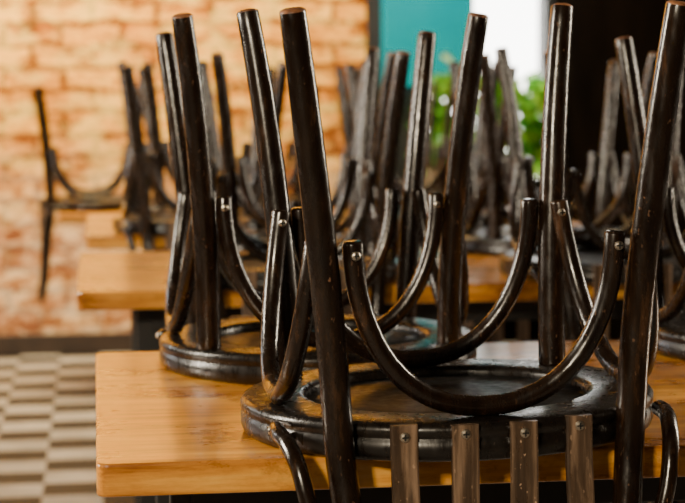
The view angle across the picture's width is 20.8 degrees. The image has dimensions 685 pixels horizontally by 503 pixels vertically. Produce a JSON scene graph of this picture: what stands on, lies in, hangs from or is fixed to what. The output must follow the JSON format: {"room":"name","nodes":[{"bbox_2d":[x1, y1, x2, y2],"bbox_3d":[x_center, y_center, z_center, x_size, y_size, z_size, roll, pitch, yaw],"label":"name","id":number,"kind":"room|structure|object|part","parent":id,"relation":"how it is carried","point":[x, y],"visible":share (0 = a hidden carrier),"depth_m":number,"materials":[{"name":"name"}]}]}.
{"room":"cafe","nodes":[
{"label":"cafe","id":0,"kind":"room"},
{"bbox_2d":[0,353,133,502],"bbox_3d":[0.107,0.872,3.156,7.000,0.050,10.050,-1,5,-7],"label":"floor","id":1,"kind":"structure","parent":0,"point":[48,402],"depth_m":6.12,"materials":[{"name":"tile"}]},
{"bbox_2d":[58,207,335,223],"bbox_3d":[-0.363,0.159,7.058,1.390,0.670,0.695,-1,5,-7],"label":"dining table","id":2,"kind":"object","parent":1,"relation":"on","point":[63,217],"visible":0.08,"depth_m":6.61,"materials":[{"name":"brown wood"}]},
{"bbox_2d":[33,82,152,303],"bbox_3d":[-0.910,-0.224,6.898,0.464,0.806,0.465,-1,5,-7],"label":"dining chair","id":3,"kind":"object","parent":2,"relation":"on","point":[88,200],"visible":0.72,"depth_m":6.71,"materials":[{"name":"brown wood"}]},
{"bbox_3d":[-1.116,0.144,6.904,0.032,0.075,0.302,-1,5,-7],"label":"crest rail","id":4,"kind":"part","parent":3,"relation":"part of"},
{"bbox_3d":[-1.072,-0.211,6.712,0.067,0.770,0.083,-1,5,-7],"label":"post","id":5,"kind":"part","parent":3,"relation":"part of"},
{"bbox_3d":[-1.115,-0.240,7.035,0.067,0.770,0.083,-1,5,-7],"label":"post","id":6,"kind":"part","parent":3,"relation":"part of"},
{"bbox_3d":[-0.899,-0.187,6.903,0.295,0.006,0.311,-1,5,-7],"label":"seat panel","id":7,"kind":"part","parent":3,"relation":"part of","materials":[{"name":"brown wood"}]},
{"bbox_3d":[-0.898,-0.180,6.903,0.430,0.040,0.454,-1,5,-7],"label":"seat","id":8,"kind":"part","parent":3,"relation":"part of","materials":[{"name":"brown wood"}]},
{"bbox_3d":[-0.737,-0.399,6.733,0.080,0.429,0.033,2,6,26],"label":"leg","id":9,"kind":"part","parent":3,"relation":"part of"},
{"bbox_2d":[240,85,318,207],"bbox_3d":[-0.313,-0.220,6.814,0.465,0.806,0.464,-1,5,-7],"label":"dining chair","id":10,"kind":"object","parent":2,"relation":"on","point":[295,199],"visible":0.06,"depth_m":6.95,"materials":[{"name":"brown wood"}]},
{"bbox_3d":[-0.314,-0.177,6.829,0.454,0.040,0.430,-1,5,-7],"label":"seat","id":11,"kind":"part","parent":10,"relation":"part of","materials":[{"name":"brown wood"}]},
{"bbox_3d":[-0.166,-0.425,6.971,0.033,0.429,0.080,2,6,26],"label":"leg","id":12,"kind":"part","parent":10,"relation":"part of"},
{"bbox_3d":[-0.126,-0.212,6.652,0.083,0.770,0.067,-1,5,-7],"label":"post","id":13,"kind":"part","parent":10,"relation":"part of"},
{"bbox_2d":[331,81,453,195],"bbox_3d":[0.183,-0.244,7.041,0.464,0.806,0.465,-1,5,-7],"label":"dining chair","id":14,"kind":"object","parent":2,"relation":"on","point":[430,171],"visible":0.17,"depth_m":7.15,"materials":[{"name":"brown wood"}]},
{"bbox_3d":[0.007,-0.444,7.172,0.080,0.429,0.033,2,6,26],"label":"leg","id":15,"kind":"part","parent":14,"relation":"part of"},
{"bbox_3d":[0.345,-0.267,7.227,0.067,0.770,0.083,-1,5,-7],"label":"post","id":16,"kind":"part","parent":14,"relation":"part of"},
{"bbox_3d":[0.388,-0.238,6.903,0.067,0.770,0.083,-1,5,-7],"label":"post","id":17,"kind":"part","parent":14,"relation":"part of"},
{"bbox_2d":[86,208,581,326],"bbox_3d":[-0.042,0.288,5.170,1.310,0.750,0.790,-1,5,-7],"label":"dining table","id":18,"kind":"object","parent":1,"relation":"on","point":[100,234],"visible":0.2,"depth_m":4.69,"materials":[{"name":"brown wood"}]},
{"bbox_2d":[112,61,286,251],"bbox_3d":[-0.368,-0.115,4.826,0.465,0.758,0.464,-1,5,-9],"label":"dining chair","id":19,"kind":"object","parent":18,"relation":"on","point":[136,218],"visible":0.38,"depth_m":4.63,"materials":[{"name":"brown wood"}]},
{"bbox_3d":[-0.561,-0.302,4.934,0.033,0.404,0.080,-5,7,-43],"label":"leg","id":20,"kind":"part","parent":19,"relation":"part of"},
{"bbox_3d":[-0.498,-0.100,4.617,0.083,0.723,0.067,-1,5,-9],"label":"post","id":21,"kind":"part","parent":19,"relation":"part of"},
{"bbox_3d":[-0.369,-0.075,4.841,0.454,0.038,0.430,-1,5,-9],"label":"seat","id":22,"kind":"part","parent":19,"relation":"part of","materials":[{"name":"brown wood"}]},
{"bbox_3d":[-0.369,-0.082,4.840,0.311,0.006,0.295,-1,5,-9],"label":"seat panel","id":23,"kind":"part","parent":19,"relation":"part of","materials":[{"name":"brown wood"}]},
{"bbox_3d":[-0.227,-0.309,4.989,0.033,0.404,0.080,2,6,24],"label":"leg","id":24,"kind":"part","parent":19,"relation":"part of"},
{"bbox_3d":[-0.175,-0.107,4.671,0.083,0.723,0.067,-1,5,-9],"label":"post","id":25,"kind":"part","parent":19,"relation":"part of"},
{"bbox_2d":[137,61,291,250],"bbox_3d":[-0.371,-0.163,5.351,0.465,0.758,0.464,-1,5,-7],"label":"dining chair","id":26,"kind":"object","parent":18,"relation":"on","point":[155,143],"visible":0.12,"depth_m":5.17,"materials":[{"name":"brown wood"}]},
{"bbox_3d":[-0.558,-0.181,5.511,0.083,0.723,0.067,-1,5,-7],"label":"post","id":27,"kind":"part","parent":26,"relation":"part of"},
{"bbox_3d":[-0.521,-0.323,5.160,0.033,0.404,0.080,2,6,26],"label":"leg","id":28,"kind":"part","parent":26,"relation":"part of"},
{"bbox_3d":[-0.370,-0.121,5.343,0.454,0.038,0.430,-1,5,-7],"label":"seat","id":29,"kind":"part","parent":26,"relation":"part of","materials":[{"name":"brown wood"}]},
{"bbox_3d":[-0.234,-0.187,5.554,0.083,0.723,0.067,-1,5,-7],"label":"post","id":30,"kind":"part","parent":26,"relation":"part of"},
{"bbox_3d":[-0.184,-0.329,5.205,0.033,0.404,0.080,-5,7,-41],"label":"leg","id":31,"kind":"part","parent":26,"relation":"part of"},
{"bbox_2d":[335,60,498,210],"bbox_3d":[0.223,-0.174,5.429,0.465,0.758,0.464,-1,5,-11],"label":"dining chair","id":32,"kind":"object","parent":18,"relation":"on","point":[340,75],"visible":0.12,"depth_m":5.54,"materials":[{"name":"brown wood"}]},
{"bbox_3d":[0.025,-0.191,5.576,0.083,0.723,0.067,-1,5,-11],"label":"post","id":33,"kind":"part","parent":32,"relation":"part of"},
{"bbox_3d":[0.085,-0.333,5.229,0.033,0.404,0.080,2,6,22],"label":"leg","id":34,"kind":"part","parent":32,"relation":"part of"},
{"bbox_3d":[0.225,-0.132,5.421,0.454,0.038,0.430,-1,5,-11],"label":"seat","id":35,"kind":"part","parent":32,"relation":"part of","materials":[{"name":"brown wood"}]},
{"bbox_3d":[0.418,-0.341,5.296,0.033,0.404,0.080,-6,7,-45],"label":"leg","id":36,"kind":"part","parent":32,"relation":"part of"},
{"bbox_2d":[340,63,517,342],"bbox_3d":[0.221,-0.125,4.904,0.465,0.742,0.464,-1,5,-4],"label":"dining chair","id":37,"kind":"object","parent":18,"relation":"on","point":[352,73],"visible":0.08,"depth_m":4.96,"materials":[{"name":"brown wood"}]},
{"bbox_3d":[0.039,-0.309,5.027,0.033,0.395,0.080,-4,7,-38],"label":"leg","id":38,"kind":"part","parent":37,"relation":"part of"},
{"bbox_3d":[0.073,-0.111,4.707,0.083,0.708,0.067,-1,5,-4],"label":"post","id":39,"kind":"part","parent":37,"relation":"part of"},
{"bbox_3d":[0.221,-0.086,4.918,0.454,0.037,0.430,-1,5,-4],"label":"seat","id":40,"kind":"part","parent":37,"relation":"part of","materials":[{"name":"brown wood"}]},
{"bbox_3d":[0.240,0.228,4.726,0.302,0.069,0.032,-1,5,-4],"label":"crest rail","id":41,"kind":"part","parent":37,"relation":"part of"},
{"bbox_3d":[0.378,-0.314,5.054,0.033,0.395,0.080,2,6,29],"label":"leg","id":42,"kind":"part","parent":37,"relation":"part of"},
{"bbox_3d":[0.400,-0.116,4.732,0.083,0.708,0.067,-1,5,-4],"label":"post","id":43,"kind":"part","parent":37,"relation":"part of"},
{"bbox_2d":[77,246,678,502],"bbox_3d":[0.157,0.399,3.936,1.400,0.750,0.820,-1,5,-7],"label":"dining table","id":44,"kind":"object","parent":1,"relation":"on","point":[136,281],"visible":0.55,"depth_m":3.57,"materials":[{"name":"brown wood"}]},
{"bbox_3d":[-0.438,0.402,4.130,0.050,0.716,0.050,-1,5,-7],"label":"leg","id":45,"kind":"part","parent":44,"relation":"part of","materials":[{"name":"brown wood"}]},
{"bbox_3d":[-0.367,0.450,3.597,0.050,0.716,0.050,-1,5,-7],"label":"leg","id":46,"kind":"part","parent":44,"relation":"part of","materials":[{"name":"black metal"}]},
{"bbox_2d":[200,52,395,252],"bbox_3d":[-0.101,-0.056,4.141,0.465,0.766,0.464,-1,5,-8],"label":"dining chair","id":47,"kind":"object","parent":44,"relation":"on","point":[225,154],"visible":0.17,"depth_m":3.97,"materials":[{"name":"brown wood"}]},
{"bbox_3d":[-0.290,-0.073,4.298,0.083,0.731,0.067,-1,5,-8],"label":"post","id":48,"kind":"part","parent":47,"relation":"part of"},
{"bbox_3d":[-0.247,-0.217,3.948,0.033,0.408,0.080,2,6,25],"label":"leg","id":49,"kind":"part","parent":47,"relation":"part of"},
{"bbox_3d":[-0.098,-0.020,4.133,0.311,0.006,0.295,-1,5,-8],"label":"seat panel","id":50,"kind":"part","parent":47,"relation":"part of","materials":[{"name":"brown wood"}]},
{"bbox_3d":[-0.098,-0.013,4.133,0.454,0.038,0.430,-1,5,-8],"label":"seat","id":51,"kind":"part","parent":47,"relation":"part of","materials":[{"name":"brown wood"}]},
{"bbox_3d":[0.034,-0.080,4.346,0.083,0.731,0.067,-1,5,-8],"label":"post","id":52,"kind":"part","parent":47,"relation":"part of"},
{"bbox_3d":[0.089,-0.224,3.998,0.033,0.408,0.080,-5,7,-42],"label":"leg","id":53,"kind":"part","parent":47,"relation":"part of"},
{"bbox_2d":[208,48,409,318],"bbox_3d":[-0.102,-0.005,3.585,0.465,0.774,0.464,-1,5,-6],"label":"dining chair","id":54,"kind":"object","parent":44,"relation":"on","point":[367,200],"visible":0.34,"depth_m":3.42,"materials":[{"name":"brown wood"}]},
{"bbox_3d":[-0.244,0.009,3.383,0.083,0.739,0.067,-1,5,-6],"label":"post","id":55,"kind":"part","parent":54,"relation":"part of","materials":[{"name":"black wood"}]},
{"bbox_3d":[-0.103,0.029,3.599,0.311,0.006,0.295,-1,5,-6],"label":"seat panel","id":56,"kind":"part","parent":54,"relation":"part of","materials":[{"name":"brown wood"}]},
{"bbox_3d":[-0.103,0.035,3.600,0.454,0.038,0.430,-1,5,-6],"label":"seat","id":57,"kind":"part","parent":54,"relation":"part of","materials":[{"name":"brown wood"}]},
{"bbox_3d":[0.048,-0.202,3.740,0.033,0.412,0.080,2,6,27],"label":"leg","id":58,"kind":"part","parent":54,"relation":"part of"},
{"bbox_3d":[0.082,0.003,3.420,0.083,0.739,0.067,-1,5,-6],"label":"post","id":59,"kind":"part","parent":54,"relation":"part of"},
{"bbox_2d":[449,52,656,342],"bbox_3d":[0.475,-0.066,4.216,0.465,0.758,0.464,-1,5,-5],"label":"dining chair","id":60,"kind":"object","parent":44,"relation":"on","point":[493,240],"visible":0.34,"depth_m":4.09,"materials":[{"name":"brown wood"}]},
{"bbox_3d":[0.294,-0.085,4.383,0.083,0.723,0.067,-1,5,-5],"label":"post","id":61,"kind":"part","parent":60,"relation":"part of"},
{"bbox_3d":[0.320,-0.226,4.031,0.033,0.404,0.080,2,6,28],"label":"leg","id":62,"kind":"part","parent":60,"relation":"part of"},
{"bbox_3d":[0.477,-0.024,4.209,0.454,0.038,0.430,-1,5,-5],"label":"seat","id":63,"kind":"part","parent":60,"relation":"part of","materials":[{"name":"brown wood"}]},
{"bbox_3d":[0.477,-0.030,4.208,0.311,0.006,0.295,-1,5,-5],"label":"seat panel","id":64,"kind":"part","parent":60,"relation":"part of","materials":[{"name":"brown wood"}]},
{"bbox_3d":[0.620,-0.090,4.415,0.083,0.723,0.067,-1,5,-5],"label":"post","id":65,"kind":"part","parent":60,"relation":"part of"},
{"bbox_3d":[0.658,-0.231,4.064,0.033,0.404,0.080,-5,7,-39],"label":"leg","id":66,"kind":"part","parent":60,"relation":"part of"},
{"bbox_2d":[495,47,684,340],"bbox_3d":[0.537,-0.018,3.669,0.465,0.774,0.464,-1,5,-9],"label":"dining chair","id":67,"kind":"object","parent":44,"relation":"on","point":[522,178],"visible":0.39,"depth_m":3.72,"materials":[{"name":"brown wood"}]},
{"bbox_3d":[0.344,-0.208,3.776,0.033,0.412,0.080,-5,7,-43],"label":"leg","id":68,"kind":"part","parent":67,"relation":"part of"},
{"bbox_3d":[0.407,-0.003,3.460,0.083,0.739,0.067,-1,5,-9],"label":"post","id":69,"kind":"part","parent":67,"relation":"part of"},
{"bbox_3d":[0.536,0.023,3.684,0.454,0.038,0.430,-1,5,-9],"label":"seat","id":70,"kind":"part","parent":67,"relation":"part of","materials":[{"name":"brown wood"}]},
{"bbox_3d":[0.536,0.017,3.683,0.311,0.006,0.295,-1,5,-9],"label":"seat panel","id":71,"kind":"part","parent":67,"relation":"part of","materials":[{"name":"brown wood"}]},
{"bbox_3d":[0.678,-0.215,3.832,0.033,0.412,0.080,2,6,24],"label":"leg","id":72,"kind":"part","parent":67,"relation":"part of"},
{"bbox_2d":[96,339,684,502],"bbox_3d":[0.352,0.540,2.374,1.306,0.750,0.790,-1,5,-7],"label":"dining table","id":73,"kind":"object","parent":1,"relation":"on","point":[167,435],"visible":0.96,"depth_m":2.01,"materials":[{"name":"brown wood"}]},
{"bbox_3d":[-0.230,0.544,2.555,0.044,0.716,0.044,-1,5,-7],"label":"leg","id":74,"kind":"part","parent":73,"relation":"part of","materials":[{"name":"black metal"}]},
{"bbox_3d":[-0.163,0.590,2.052,0.044,0.716,0.044,-1,5,-7],"label":"leg","id":75,"kind":"part","parent":73,"relation":"part of","materials":[{"name":"black metal"}]},
{"bbox_2d":[155,12,488,384],"bbox_3d":[-0.036,0.086,2.546,0.437,0.806,0.456,-1,5,-8],"label":"dining chair","id":76,"kind":"object","parent":73,"relation":"on","point":[210,347],"visible":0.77,"depth_m":2.40,"materials":[{"name":"brown wood"}]},
{"bbox_3d":[-0.223,0.068,2.706,0.083,0.770,0.067,-1,5,-8],"label":"post","id":77,"kind":"part","parent":76,"relation":"part of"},
{"bbox_3d":[-0.183,-0.085,2.354,0.033,0.429,0.080,2,6,25],"label":"leg","id":78,"kind":"part","parent":76,"relation":"part of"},
{"bbox_3d":[-0.033,0.131,2.539,0.431,0.040,0.430,-1,5,-8],"label":"seat","id":79,"kind":"part","parent":76,"relation":"part of","materials":[{"name":"brown wood"}]},
{"bbox_3d":[-0.033,0.124,2.539,0.296,0.006,0.295,-1,5,-8],"label":"seat panel","id":80,"kind":"part","parent":76,"relation":"part of","materials":[{"name":"brown wood"}]},
{"bbox_3d":[0.102,0.061,2.751,0.083,0.770,0.067,-1,5,-8],"label":"post","id":81,"kind":"part","parent":76,"relation":"part of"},
{"bbox_3d":[0.154,-0.091,2.401,0.033,0.429,0.080,-5,7,-41],"label":"leg","id":82,"kind":"part","parent":76,"relation":"part of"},
{"bbox_2d":[236,0,684,502],"bbox_3d":[0.116,0.126,2.041,0.454,0.805,0.452,-1,5,-8],"label":"dining chair","id":83,"kind":"object","parent":73,"relation":"on","point":[403,408],"visible":1,"depth_m":1.88,"materials":[{"name":"brown wood"}]},
{"bbox_3d":[-0.083,-0.066,2.145,0.085,0.426,0.032,4,7,40],"label":"leg","id":84,"kind":"part","parent":83,"relation":"part of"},
{"bbox_3d":[-0.014,0.145,1.831,0.083,0.765,0.067,-2,5,-10],"label":"post","id":85,"kind":"part","parent":83,"relation":"part of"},
{"bbox_3d":[0.114,0.163,2.055,0.311,0.006,0.295,-2,5,-10],"label":"seat panel","id":86,"kind":"part","parent":83,"relation":"part of","materials":[{"name":"black wood"}]},
{"bbox_3d":[0.115,0.170,2.056,0.454,0.040,0.430,-2,5,-10],"label":"seat","id":87,"kind":"part","parent":83,"relation":"part of","materials":[{"name":"brown wood"}]},
{"bbox_3d":[0.251,-0.079,2.203,0.034,0.427,0.076,1,5,16],"label":"leg","id":88,"kind":"part","parent":83,"relation":"part of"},
{"bbox_3d":[0.309,0.132,1.887,0.073,0.766,0.065,-1,5,-6],"label":"post","id":89,"kind":"part","parent":83,"relation":"part of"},
{"bbox_2d":[615,36,684,502],"bbox_3d":[0.639,0.074,2.635,0.437,0.790,0.456,-1,5,-7],"label":"dining chair","id":90,"kind":"object","parent":73,"relation":"on","point":[671,343],"visible":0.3,"depth_m":2.76,"materials":[{"name":"brown wood"}]},
{"bbox_3d":[0.641,0.118,2.628,0.431,0.039,0.430,-1,5,-7],"label":"seat","id":91,"kind":"part","parent":90,"relation":"part of","materials":[{"name":"brown wood"}]},
{"bbox_2d":[0,0,365,334],"bbox_3d":[-1.967,-1.058,7.695,4.140,3.000,0.200,-1,5,-7],"label":"wall","id":92,"kind":"structure","parent":0,"point":[72,49],"depth_m":7.77,"materials":[{"name":"brick"}]},
{"bbox_2d":[0,332,131,355],"bbox_3d":[-1.943,0.403,7.719,4.140,0.085,0.020,-1,5,-7],"label":"baseboard","id":93,"kind":"structure","parent":92,"relation":"attached to","point":[81,343],"depth_m":7.81,"materials":[{"name":"brown wood"}]},
{"bbox_3d":[0.519,-0.230,7.897,0.810,0.040,0.240,-1,5,-7],"label":"trim","id":94,"kind":"structure","parent":92,"relation":"attached to","visible":0},
{"bbox_2d":[408,53,499,166],"bbox_3d":[0.486,-0.535,7.784,0.439,0.588,0.309,-1,5,-7],"label":"potted plant","id":95,"kind":"object","parent":94,"relation":"on","point":[444,81],"visible":0.21,"depth_m":7.74,"materials":[{"name":"green plant"}]},
{"bbox_3d":[0.449,-0.541,7.820,0.168,0.395,0.061,0,5,4],"label":"stem","id":96,"kind":"part","parent":95,"relation":"part of","materials":[{"name":"green plant"}]},
{"bbox_2d":[496,71,544,191],"bbox_3d":[0.748,-0.503,7.839,0.366,0.513,0.314,1,5,15],"label":"potted plant","id":97,"kind":"object","parent":94,"relation":"on","point":[530,108],"visible":0.34,"depth_m":7.79,"materials":[{"name":"green plant"}]},
{"bbox_3d":[0.738,-0.518,7.860,0.193,0.338,0.057,-1,5,-7],"label":"stem","id":98,"kind":"part","parent":97,"relation":"part of","materials":[{"name":"green plant"}]},
{"bbox_2d":[461,203,537,341],"bbox_3d":[0.486,-1.105,8.017,0.810,3.000,0.200,-1,5,-7],"label":"wall","id":99,"kind":"structure","parent":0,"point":[509,326],"depth_m":8.08,"materials":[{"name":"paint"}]},
{"bbox_2d":[366,0,554,189],"bbox_3d":[0.493,-1.129,7.960,0.810,1.740,0.150,-1,5,-7],"label":"window","id":100,"kind":"structure","parent":99,"relation":"attached to","point":[373,7],"depth_m":7.96,"materials":[{"name":"white glass"}]},
{"bbox_2d":[382,0,472,85],"bbox_3d":[0.358,-1.341,7.827,0.395,1.288,0.036,-1,5,-7],"label":"roller blind","id":101,"kind":"object","parent":100,"relation":"attached to","point":[402,20],"visible":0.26,"depth_m":7.86,"materials":[{"name":"teal fabric"}]},
{"bbox_2d":[555,0,684,339],"bbox_3d":[1.175,-0.969,6.475,0.150,3.000,3.450,-1,5,-7],"label":"wall","id":102,"kind":"structure","parent":0,"point":[596,24],"depth_m":7.24,"materials":[{"name":"brown paint"}]}
]}

